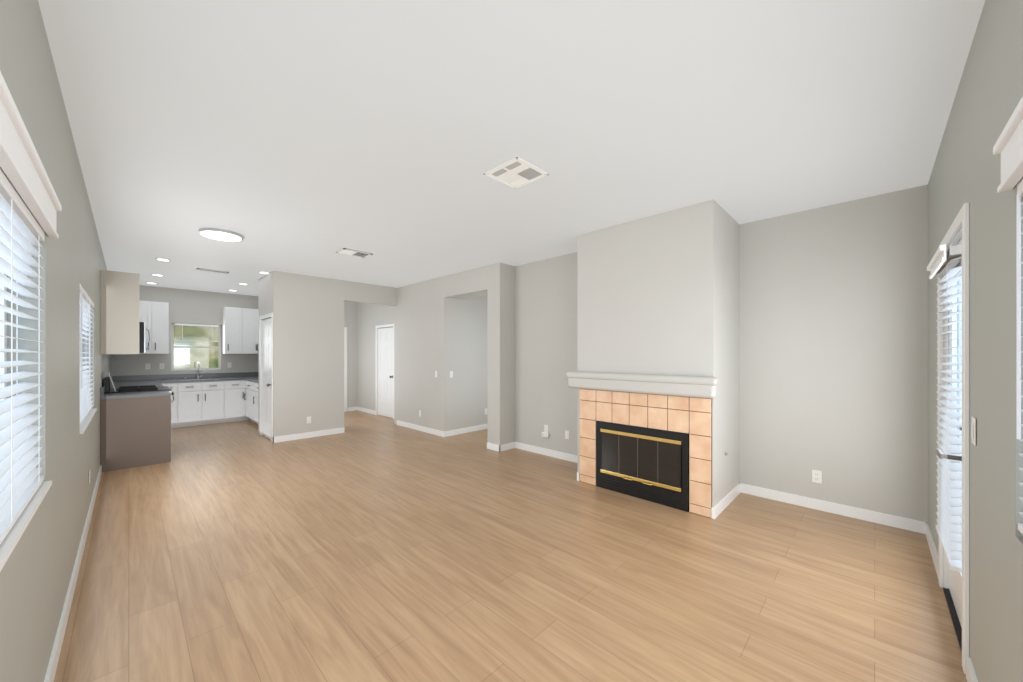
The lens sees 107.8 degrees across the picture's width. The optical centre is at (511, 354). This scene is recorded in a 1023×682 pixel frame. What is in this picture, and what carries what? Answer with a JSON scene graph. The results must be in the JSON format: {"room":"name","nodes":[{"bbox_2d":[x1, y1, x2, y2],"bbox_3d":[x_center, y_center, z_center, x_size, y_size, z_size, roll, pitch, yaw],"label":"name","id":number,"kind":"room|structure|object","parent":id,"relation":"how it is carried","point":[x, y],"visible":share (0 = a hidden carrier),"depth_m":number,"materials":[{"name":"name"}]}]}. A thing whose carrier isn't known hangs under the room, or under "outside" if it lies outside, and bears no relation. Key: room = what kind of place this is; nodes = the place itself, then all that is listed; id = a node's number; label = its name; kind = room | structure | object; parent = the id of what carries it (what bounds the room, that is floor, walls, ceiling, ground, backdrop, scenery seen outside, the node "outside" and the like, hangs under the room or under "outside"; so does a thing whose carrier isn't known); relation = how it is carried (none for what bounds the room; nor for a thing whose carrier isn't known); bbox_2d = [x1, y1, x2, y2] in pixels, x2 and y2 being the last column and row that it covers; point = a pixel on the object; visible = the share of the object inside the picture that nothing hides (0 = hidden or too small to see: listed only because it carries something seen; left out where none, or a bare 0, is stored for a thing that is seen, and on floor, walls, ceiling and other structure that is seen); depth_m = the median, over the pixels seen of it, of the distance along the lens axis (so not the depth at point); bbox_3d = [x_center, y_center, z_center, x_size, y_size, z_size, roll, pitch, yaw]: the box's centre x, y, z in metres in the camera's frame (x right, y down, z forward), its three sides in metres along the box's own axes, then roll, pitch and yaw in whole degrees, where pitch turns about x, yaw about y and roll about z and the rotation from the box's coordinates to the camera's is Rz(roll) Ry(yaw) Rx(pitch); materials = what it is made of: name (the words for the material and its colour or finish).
{"room":"living room","nodes":[
{"label":"living room","id":0,"kind":"room"},
{"bbox_2d":[0,0,109,681],"bbox_3d":[-3.769,0.040,3.225,10.820,2.760,0.160,0,0,44],"label":"wall","id":1,"kind":"structure","parent":0,"point":[36,572],"depth_m":1.66,"materials":[{"name":"beige paint"}]},
{"bbox_2d":[0,271,6,400],"bbox_3d":[-1.397,0.015,0.859,1.696,1.046,0.050,0,0,44],"label":"window","id":2,"kind":"structure","parent":1,"relation":"in","point":[3,332],"depth_m":1.44,"materials":[{"name":"white"}]},
{"bbox_2d":[0,71,61,543],"bbox_3d":[-1.320,-0.064,0.938,1.844,1.160,0.095,0,0,44],"label":"window blind","id":3,"kind":"object","parent":1,"relation":"attached to","point":[30,206],"visible":1,"depth_m":1.21,"materials":[{"name":"white plastic"}]},
{"bbox_2d":[0,408,96,571],"bbox_3d":[-2.494,0.542,1.997,4.856,0.036,0.176,0,0,44],"label":"trim","id":4,"kind":"structure","parent":1,"relation":"attached to","point":[8,544],"depth_m":1.20,"materials":[{"name":"white wood"}]},
{"bbox_2d":[44,465,101,681],"bbox_3d":[-2.438,1.374,2.048,6.950,0.092,0.013,0,0,44],"label":"baseboard","id":5,"kind":"structure","parent":1,"relation":"attached to","point":[54,658],"depth_m":2.05,"materials":[{"name":"white wood"}]},
{"bbox_2d":[80,284,87,425],"bbox_3d":[-3.332,0.005,2.878,0.798,1.022,0.066,0,0,44],"label":"blind","id":6,"kind":"object","parent":1,"relation":"attached to","point":[83,298],"visible":0.42,"depth_m":2.93,"materials":[{"name":"white plastic"}]},
{"bbox_2d":[82,295,93,413],"bbox_3d":[-3.913,0.005,3.443,0.798,1.022,0.066,0,0,44],"label":"blind","id":7,"kind":"object","parent":1,"relation":"attached to","point":[90,306],"visible":0.67,"depth_m":3.32,"materials":[{"name":"white plastic"}]},
{"bbox_2d":[100,382,111,395],"bbox_3d":[-6.200,0.458,5.722,3.528,0.100,0.020,0,0,44],"label":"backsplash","id":8,"kind":"structure","parent":1,"relation":"attached to","point":[102,388],"depth_m":4.50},
{"bbox_2d":[100,270,139,353],"bbox_3d":[-4.995,-0.510,4.766,0.503,1.001,0.332,0,0,44],"label":"upper cabinet","id":9,"kind":"object","parent":1,"relation":"attached to","point":[124,310],"depth_m":4.58,"materials":[{"name":"white wood"}]},
{"bbox_2d":[139,322,150,352],"bbox_3d":[-5.365,-0.226,5.219,0.766,0.421,0.460,0,0,44],"label":"microwave","id":10,"kind":"object","parent":9,"relation":"attached to","point":[142,337],"visible":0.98,"depth_m":5.06,"materials":[{"name":"black metal"}]},
{"bbox_2d":[110,285,257,375],"bbox_3d":[-6.593,0.040,7.965,0.160,2.760,3.010,0,0,44],"label":"wall","id":11,"kind":"structure","parent":0,"point":[186,306],"depth_m":7.73,"materials":[{"name":"beige paint"}]},
{"bbox_2d":[140,301,168,353],"bbox_3d":[-6.954,-0.510,7.207,0.375,1.001,0.470,0,0,44],"label":"upper cabinet","id":12,"kind":"object","parent":11,"relation":"attached to","point":[155,315],"depth_m":7.16,"materials":[{"name":"white wood"}]},
{"bbox_2d":[159,363,163,368],"bbox_3d":[-6.981,0.240,7.443,0.006,0.114,0.070,0,0,44],"label":"electrical outlet","id":13,"kind":"object","parent":11,"relation":"attached to","point":[161,365],"visible":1,"depth_m":7.44,"materials":[{"name":"white plastic"}]},
{"bbox_2d":[112,372,257,379],"bbox_3d":[-6.561,0.458,7.865,0.020,0.100,2.586,0,0,44],"label":"backsplash","id":14,"kind":"structure","parent":11,"relation":"attached to","point":[204,376],"depth_m":7.65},
{"bbox_2d":[171,323,220,370],"bbox_3d":[-6.688,-0.150,7.925,0.050,0.976,0.816,0,0,44],"label":"kitchen window","id":15,"kind":"structure","parent":11,"relation":"in","point":[218,346],"depth_m":7.89,"materials":[{"name":"white"}]},
{"bbox_2d":[175,323,218,341],"bbox_3d":[-6.617,-0.453,7.856,0.031,0.362,0.716,0,0,44],"label":"window blind","id":16,"kind":"object","parent":15,"relation":"attached to","point":[201,331],"visible":1,"depth_m":7.82,"materials":[{"name":"white plastic"}]},
{"bbox_2d":[222,307,239,353],"bbox_3d":[-6.069,-0.510,8.149,0.329,1.001,0.354,0,0,44],"label":"upper cabinet","id":17,"kind":"object","parent":11,"relation":"attached to","point":[230,315],"depth_m":8.00,"materials":[{"name":"white wood"}]},
{"bbox_2d":[240,308,255,353],"bbox_3d":[-5.883,-0.510,8.307,0.375,1.001,0.360,0,0,44],"label":"upper cabinet","id":18,"kind":"object","parent":11,"relation":"attached to","point":[247,315],"depth_m":8.20,"materials":[{"name":"white wood"}]},
{"bbox_2d":[256,309,257,353],"bbox_3d":[-5.396,-0.510,8.267,0.509,1.001,0.383,0,0,44],"label":"upper cabinet","id":19,"kind":"object","parent":11,"relation":"attached to","point":[256,309],"depth_m":8.31,"materials":[{"name":"white wood"}]},
{"bbox_2d":[258,271,396,436],"bbox_3d":[-3.410,0.040,7.105,1.000,2.760,2.180,0,0,44],"label":"wall","id":20,"kind":"structure","parent":0,"point":[307,311],"depth_m":6.37,"materials":[{"name":"beige paint"}]},
{"bbox_2d":[259,313,272,441],"bbox_3d":[-4.097,0.375,6.320,0.830,2.090,0.124,0,0,44],"label":"door frame","id":21,"kind":"structure","parent":20,"relation":"attached to","point":[262,317],"depth_m":6.53,"materials":[{"name":"white wood"}]},
{"bbox_2d":[262,318,270,439],"bbox_3d":[-4.135,0.406,6.281,0.698,2.012,0.112,0,0,44],"label":"pantry door","id":22,"kind":"structure","parent":20,"relation":"in","point":[266,377],"depth_m":6.36,"materials":[{"name":"white wood"}]},
{"bbox_2d":[272,427,344,442],"bbox_3d":[-3.432,1.374,6.371,0.033,0.092,1.123,0,0,44],"label":"baseboard","id":23,"kind":"structure","parent":20,"relation":"attached to","point":[338,430],"depth_m":6.32,"materials":[{"name":"white wood"}]},
{"bbox_2d":[344,301,356,410],"bbox_3d":[-4.411,0.040,9.029,0.120,2.760,1.320,0,0,44],"label":"wall","id":24,"kind":"structure","parent":0,"point":[350,308],"depth_m":9.35,"materials":[{"name":"beige paint"}]},
{"bbox_2d":[344,327,346,411],"bbox_3d":[-4.405,0.375,8.940,0.014,2.090,0.920,0,0,44],"label":"door frame","id":25,"kind":"structure","parent":24,"relation":"attached to","point":[345,369],"depth_m":9.23,"materials":[{"name":"white wood"}]},
{"bbox_2d":[357,303,393,410],"bbox_3d":[-3.056,0.040,8.715,2.500,2.760,0.120,0,0,44],"label":"wall","id":26,"kind":"structure","parent":0,"point":[362,321],"depth_m":9.03,"materials":[{"name":"beige paint"}]},
{"bbox_2d":[356,407,375,414],"bbox_3d":[-3.550,1.374,9.104,1.010,0.092,0.013,0,0,44],"label":"baseboard","id":27,"kind":"structure","parent":26,"relation":"attached to","point":[357,408],"depth_m":9.07,"materials":[{"name":"white wood"}]},
{"bbox_2d":[376,324,393,418],"bbox_3d":[-2.824,0.375,8.472,0.890,2.090,0.124,0,0,44],"label":"door frame","id":28,"kind":"structure","parent":26,"relation":"attached to","point":[382,326],"depth_m":8.71,"materials":[{"name":"white wood"}]},
{"bbox_2d":[378,327,392,417],"bbox_3d":[-2.859,0.407,8.437,0.758,2.010,0.112,0,0,44],"label":"hall door","id":29,"kind":"structure","parent":26,"relation":"in","point":[385,371],"depth_m":8.47,"materials":[{"name":"white wood"}]},
{"bbox_2d":[394,263,514,444],"bbox_3d":[-0.750,0.040,7.069,3.100,2.760,1.520,0,0,44],"label":"wall","id":30,"kind":"structure","parent":0,"point":[461,325],"depth_m":6.61,"materials":[{"name":"beige paint"}]},
{"bbox_2d":[397,420,447,436],"bbox_3d":[-1.732,1.374,6.955,1.613,0.092,0.013,0,0,44],"label":"baseboard","id":31,"kind":"structure","parent":30,"relation":"attached to","point":[421,428],"depth_m":6.82,"materials":[{"name":"white wood"}]},
{"bbox_2d":[448,424,486,435],"bbox_3d":[-0.666,1.374,6.903,0.013,0.092,1.400,0,0,44],"label":"baseboard","id":32,"kind":"structure","parent":30,"relation":"attached to","point":[480,427],"depth_m":6.76,"materials":[{"name":"white wood"}]},
{"bbox_2d":[496,442,515,451],"bbox_3d":[-0.065,1.374,5.541,0.013,0.092,0.313,0,0,44],"label":"baseboard","id":33,"kind":"structure","parent":30,"relation":"attached to","point":[511,445],"depth_m":5.51,"materials":[{"name":"white wood"}]},
{"bbox_2d":[54,410,966,681],"bbox_3d":[-1.698,1.450,5.423,11.800,0.060,6.600,0,0,44],"label":"floor","id":34,"kind":"structure","parent":0,"point":[366,547],"depth_m":2.36,"materials":[{"name":"brown wood"}]},
{"bbox_2d":[100,396,171,471],"bbox_3d":[-4.871,0.983,4.849,0.446,0.875,0.625,0,0,44],"label":"base cabinet","id":35,"kind":"object","parent":34,"relation":"on","point":[135,429],"depth_m":4.68,"materials":[{"name":"brown wood"}]},
{"bbox_2d":[100,392,171,399],"bbox_3d":[-4.869,0.526,4.850,0.448,0.037,0.628,0,0,44],"label":"countertop","id":36,"kind":"structure","parent":35,"relation":"on","point":[105,397],"depth_m":4.81,"materials":[{"name":"grey stone"}]},
{"bbox_2d":[103,377,174,402],"bbox_3d":[-5.282,0.870,5.304,0.766,1.100,0.696,0,0,44],"label":"range","id":37,"kind":"object","parent":34,"relation":"on","point":[121,389],"visible":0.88,"depth_m":5.10,"materials":[{"name":"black metal"}]},
{"bbox_2d":[108,372,116,390],"bbox_3d":[-5.337,0.366,4.986,0.200,0.255,0.075,0,0,44],"label":"booklet","id":38,"kind":"object","parent":37,"relation":"on","point":[112,381],"visible":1,"depth_m":4.92,"materials":[{"name":"white paper"}]},
{"bbox_2d":[164,380,183,427],"bbox_3d":[-6.692,0.983,7.302,0.619,0.875,0.315,0,0,44],"label":"base cabinet","id":39,"kind":"object","parent":34,"relation":"on","point":[178,388],"depth_m":7.17,"materials":[{"name":"white wood"}]},
{"bbox_2d":[111,380,163,388],"bbox_3d":[-6.195,0.526,6.141,1.696,0.037,0.628,0,0,44],"label":"countertop","id":40,"kind":"structure","parent":39,"relation":"on","point":[142,382],"depth_m":6.26,"materials":[{"name":"grey stone"}]},
{"bbox_2d":[184,380,219,426],"bbox_3d":[-6.378,0.983,7.624,0.619,0.875,0.856,0,0,44],"label":"base cabinet","id":41,"kind":"object","parent":34,"relation":"on","point":[201,397],"depth_m":7.42,"materials":[{"name":"white wood"}]},
{"bbox_2d":[113,376,243,383],"bbox_3d":[-6.344,0.526,7.653,0.628,0.037,2.586,0,0,44],"label":"countertop","id":42,"kind":"structure","parent":41,"relation":"on","point":[209,377],"depth_m":7.21,"materials":[{"name":"grey stone"}]},
{"bbox_2d":[196,362,201,378],"bbox_3d":[-6.482,0.329,7.758,0.215,0.355,0.100,0,0,44],"label":"faucet","id":43,"kind":"object","parent":42,"relation":"on","point":[198,370],"visible":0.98,"depth_m":7.77,"materials":[{"name":"silver metal"}]},
{"bbox_2d":[220,380,239,422],"bbox_3d":[-6.003,0.983,7.968,0.675,0.875,0.433,0,0,44],"label":"base cabinet","id":44,"kind":"object","parent":34,"relation":"on","point":[229,389],"depth_m":7.74,"materials":[{"name":"white wood"}]},
{"bbox_2d":[244,376,257,383],"bbox_3d":[-4.843,0.526,7.557,1.655,0.037,0.628,0,0,44],"label":"countertop","id":45,"kind":"structure","parent":44,"relation":"on","point":[245,377],"depth_m":7.84,"materials":[{"name":"grey stone"}]},
{"bbox_2d":[240,380,255,422],"bbox_3d":[-5.153,0.983,7.826,0.891,0.875,0.676,0,0,44],"label":"base cabinet","id":46,"kind":"object","parent":34,"relation":"on","point":[247,387],"depth_m":7.78,"materials":[{"name":"white wood"}]},
{"bbox_2d":[256,384,257,423],"bbox_3d":[-4.573,0.983,7.300,0.905,0.875,0.620,0,0,44],"label":"base cabinet","id":47,"kind":"object","parent":34,"relation":"on","point":[256,384],"depth_m":7.23,"materials":[{"name":"white wood"}]},
{"bbox_2d":[38,0,984,295],"bbox_3d":[-1.698,-1.390,5.423,11.800,0.100,6.600,0,0,44],"label":"ceiling","id":48,"kind":"structure","parent":0,"point":[302,136],"depth_m":2.12,"materials":[{"name":"white paint"}]},
{"bbox_2d":[155,258,170,260],"bbox_3d":[-4.920,-1.334,5.268,0.170,0.008,0.170,0,0,44],"label":"recessed light","id":49,"kind":"object","parent":48,"relation":"in","point":[161,259],"visible":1,"depth_m":5.24,"materials":[{"name":"white plastic"}]},
{"bbox_2d":[196,268,228,273],"bbox_3d":[-4.788,-1.330,5.976,0.140,0.017,0.400,0,0,44],"label":"ceiling vent","id":50,"kind":"object","parent":48,"relation":"in","point":[208,270],"visible":1,"depth_m":5.96,"materials":[{"name":"grey metal"}]},
{"bbox_2d":[199,228,242,241],"bbox_3d":[-3.222,-1.322,4.144,0.390,0.032,0.390,0,0,44],"label":"ceiling light","id":51,"kind":"object","parent":48,"relation":"in","point":[220,234],"visible":1,"depth_m":4.10,"materials":[{"name":"silver metal"}]},
{"bbox_2d":[336,248,372,257],"bbox_3d":[-2.073,-1.330,4.923,0.260,0.017,0.380,0,0,44],"label":"ceiling vent","id":52,"kind":"object","parent":48,"relation":"in","point":[353,253],"visible":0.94,"depth_m":4.90,"materials":[{"name":"grey metal"}]},
{"bbox_2d":[484,157,548,188],"bbox_3d":[0.035,-1.330,2.758,0.340,0.015,0.340,0,0,44],"label":"ceiling vent","id":53,"kind":"object","parent":48,"relation":"in","point":[516,172],"visible":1,"depth_m":2.75,"materials":[{"name":"white plastic"}]},
{"bbox_2d":[515,252,577,455],"bbox_3d":[0.646,0.040,5.178,1.600,2.760,0.120,0,0,44],"label":"wall","id":54,"kind":"structure","parent":0,"point":[546,325],"depth_m":5.23,"materials":[{"name":"beige paint"}]},
{"bbox_2d":[516,442,577,462],"bbox_3d":[0.593,1.374,5.137,1.520,0.092,0.013,0,0,44],"label":"baseboard","id":55,"kind":"structure","parent":54,"relation":"attached to","point":[561,455],"depth_m":5.20,"materials":[{"name":"white wood"}]},
{"bbox_2d":[565,430,568,438],"bbox_3d":[0.744,1.080,4.991,0.070,0.114,0.007,0,0,44],"label":"electrical outlet","id":56,"kind":"object","parent":54,"relation":"attached to","point":[566,434],"visible":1,"depth_m":4.99,"materials":[{"name":"white plastic"}]},
{"bbox_2d":[578,199,739,507],"bbox_3d":[1.591,0.040,4.069,1.400,2.760,0.990,0,0,44],"label":"wall","id":57,"kind":"structure","parent":0,"point":[658,294],"depth_m":3.58,"materials":[{"name":"beige paint"}]},
{"bbox_2d":[596,421,688,511],"bbox_3d":[1.429,1.068,3.868,0.942,0.704,0.584,0,0,44],"label":"fireplace insert","id":58,"kind":"object","parent":57,"relation":"in","point":[648,464],"visible":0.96,"depth_m":3.63,"materials":[{"name":"black metal"}]},
{"bbox_2d":[566,371,718,398],"bbox_3d":[1.190,0.287,3.697,1.555,0.185,0.098,0,0,44],"label":"mantel shelf","id":59,"kind":"object","parent":57,"relation":"attached to","point":[691,386],"visible":1,"depth_m":3.54,"materials":[{"name":"white painted wood"}]},
{"bbox_2d":[580,389,711,517],"bbox_3d":[1.247,0.902,3.700,1.353,1.036,0.014,0,0,44],"label":"tile surround","id":60,"kind":"object","parent":57,"relation":"attached to","point":[691,417],"visible":1,"depth_m":3.52,"materials":[{"name":"brown tile"}]},
{"bbox_2d":[711,483,743,518],"bbox_3d":[2.039,1.374,3.525,0.025,0.092,0.863,0,0,44],"label":"baseboard","id":61,"kind":"structure","parent":57,"relation":"attached to","point":[715,511],"depth_m":3.49,"materials":[{"name":"white wood"}]},
{"bbox_2d":[740,184,927,521],"bbox_3d":[2.886,0.040,3.414,1.470,2.760,0.120,0,0,44],"label":"wall","id":62,"kind":"structure","parent":0,"point":[834,343],"depth_m":3.30,"materials":[{"name":"beige paint"}]},
{"bbox_2d":[812,470,821,483],"bbox_3d":[2.794,1.120,3.413,0.070,0.114,0.006,0,0,44],"label":"electrical outlet","id":63,"kind":"object","parent":62,"relation":"attached to","point":[816,476],"visible":1,"depth_m":3.41,"materials":[{"name":"white plastic"}]},
{"bbox_2d":[744,484,919,532],"bbox_3d":[2.815,1.374,3.392,1.300,0.092,0.013,0,0,44],"label":"baseboard","id":64,"kind":"structure","parent":62,"relation":"attached to","point":[849,511],"depth_m":3.31,"materials":[{"name":"white wood"}]},
{"bbox_2d":[928,0,1022,681],"bbox_3d":[1.710,0.040,1.210,0.160,2.760,4.920,0,0,44],"label":"wall","id":65,"kind":"structure","parent":0,"point":[967,163],"depth_m":1.36,"materials":[{"name":"beige paint"}]},
{"bbox_2d":[920,521,938,579],"bbox_3d":[2.970,1.374,2.629,0.013,0.092,0.850,0,0,44],"label":"baseboard","id":66,"kind":"structure","parent":65,"relation":"attached to","point":[922,527],"depth_m":2.68,"materials":[{"name":"white wood"}]},
{"bbox_2d":[927,244,961,571],"bbox_3d":[2.364,0.257,2.039,0.084,1.591,0.632,0,0,44],"label":"door blind","id":67,"kind":"object","parent":65,"relation":"attached to","point":[944,262],"visible":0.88,"depth_m":1.93,"materials":[{"name":"white plastic"}]},
{"bbox_2d":[935,239,961,633],"bbox_3d":[2.339,0.412,1.980,0.148,2.015,0.776,0,0,44],"label":"patio door","id":68,"kind":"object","parent":65,"relation":"attached to","point":[955,586],"visible":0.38,"depth_m":2.13,"materials":[{"name":"white"}]},
{"bbox_2d":[943,587,961,651],"bbox_3d":[2.399,1.415,1.921,0.164,0.009,0.778,0,0,44],"label":"threshold","id":69,"kind":"object","parent":65,"relation":"attached to","point":[953,617],"depth_m":2.00,"materials":[{"name":"black metal"}]},
{"bbox_2d":[939,202,969,673],"bbox_3d":[2.395,0.374,1.925,0.176,2.092,0.924,0,0,44],"label":"door frame","id":70,"kind":"structure","parent":65,"relation":"attached to","point":[962,219],"depth_m":1.66,"materials":[{"name":"white wood"}]},
{"bbox_2d":[966,656,977,681],"bbox_3d":[1.033,1.374,0.641,0.013,0.092,2.780,0,0,44],"label":"baseboard","id":71,"kind":"structure","parent":65,"relation":"attached to","point":[970,673],"depth_m":1.58,"materials":[{"name":"white wood"}]},
{"bbox_2d":[971,416,975,445],"bbox_3d":[1.927,0.320,1.557,0.007,0.114,0.070,0,0,44],"label":"light switch","id":72,"kind":"object","parent":65,"relation":"attached to","point":[973,430],"visible":1,"depth_m":1.55,"materials":[{"name":"white plastic"}]},
{"bbox_2d":[993,96,1022,533],"bbox_3d":[1.038,-0.064,0.622,0.095,1.160,1.404,0,0,44],"label":"window blind","id":73,"kind":"object","parent":65,"relation":"attached to","point":[1008,146],"visible":1,"depth_m":1.06,"materials":[{"name":"white plastic"}]},
{"label":"outside","id":74,"kind":"structure","parent":0,"visible":0},
{"bbox_2d":[174,325,217,368],"bbox_3d":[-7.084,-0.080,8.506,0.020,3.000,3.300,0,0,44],"label":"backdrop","id":75,"kind":"structure","parent":74,"point":[196,343],"depth_m":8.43,"materials":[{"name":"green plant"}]},
{"bbox_3d":[0.486,1.050,5.243,0.070,0.114,0.006,0,0,44],"label":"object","id":76,"kind":"object","parent":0,"visible":0},
{"bbox_2d":[542,432,548,437],"bbox_3d":[0.471,1.130,5.227,0.120,0.076,0.034,0,0,44],"label":"detector","id":77,"kind":"object","parent":76,"relation":"attached to","point":[545,434],"visible":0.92,"depth_m":5.20,"materials":[{"name":"white plastic"}]}
]}

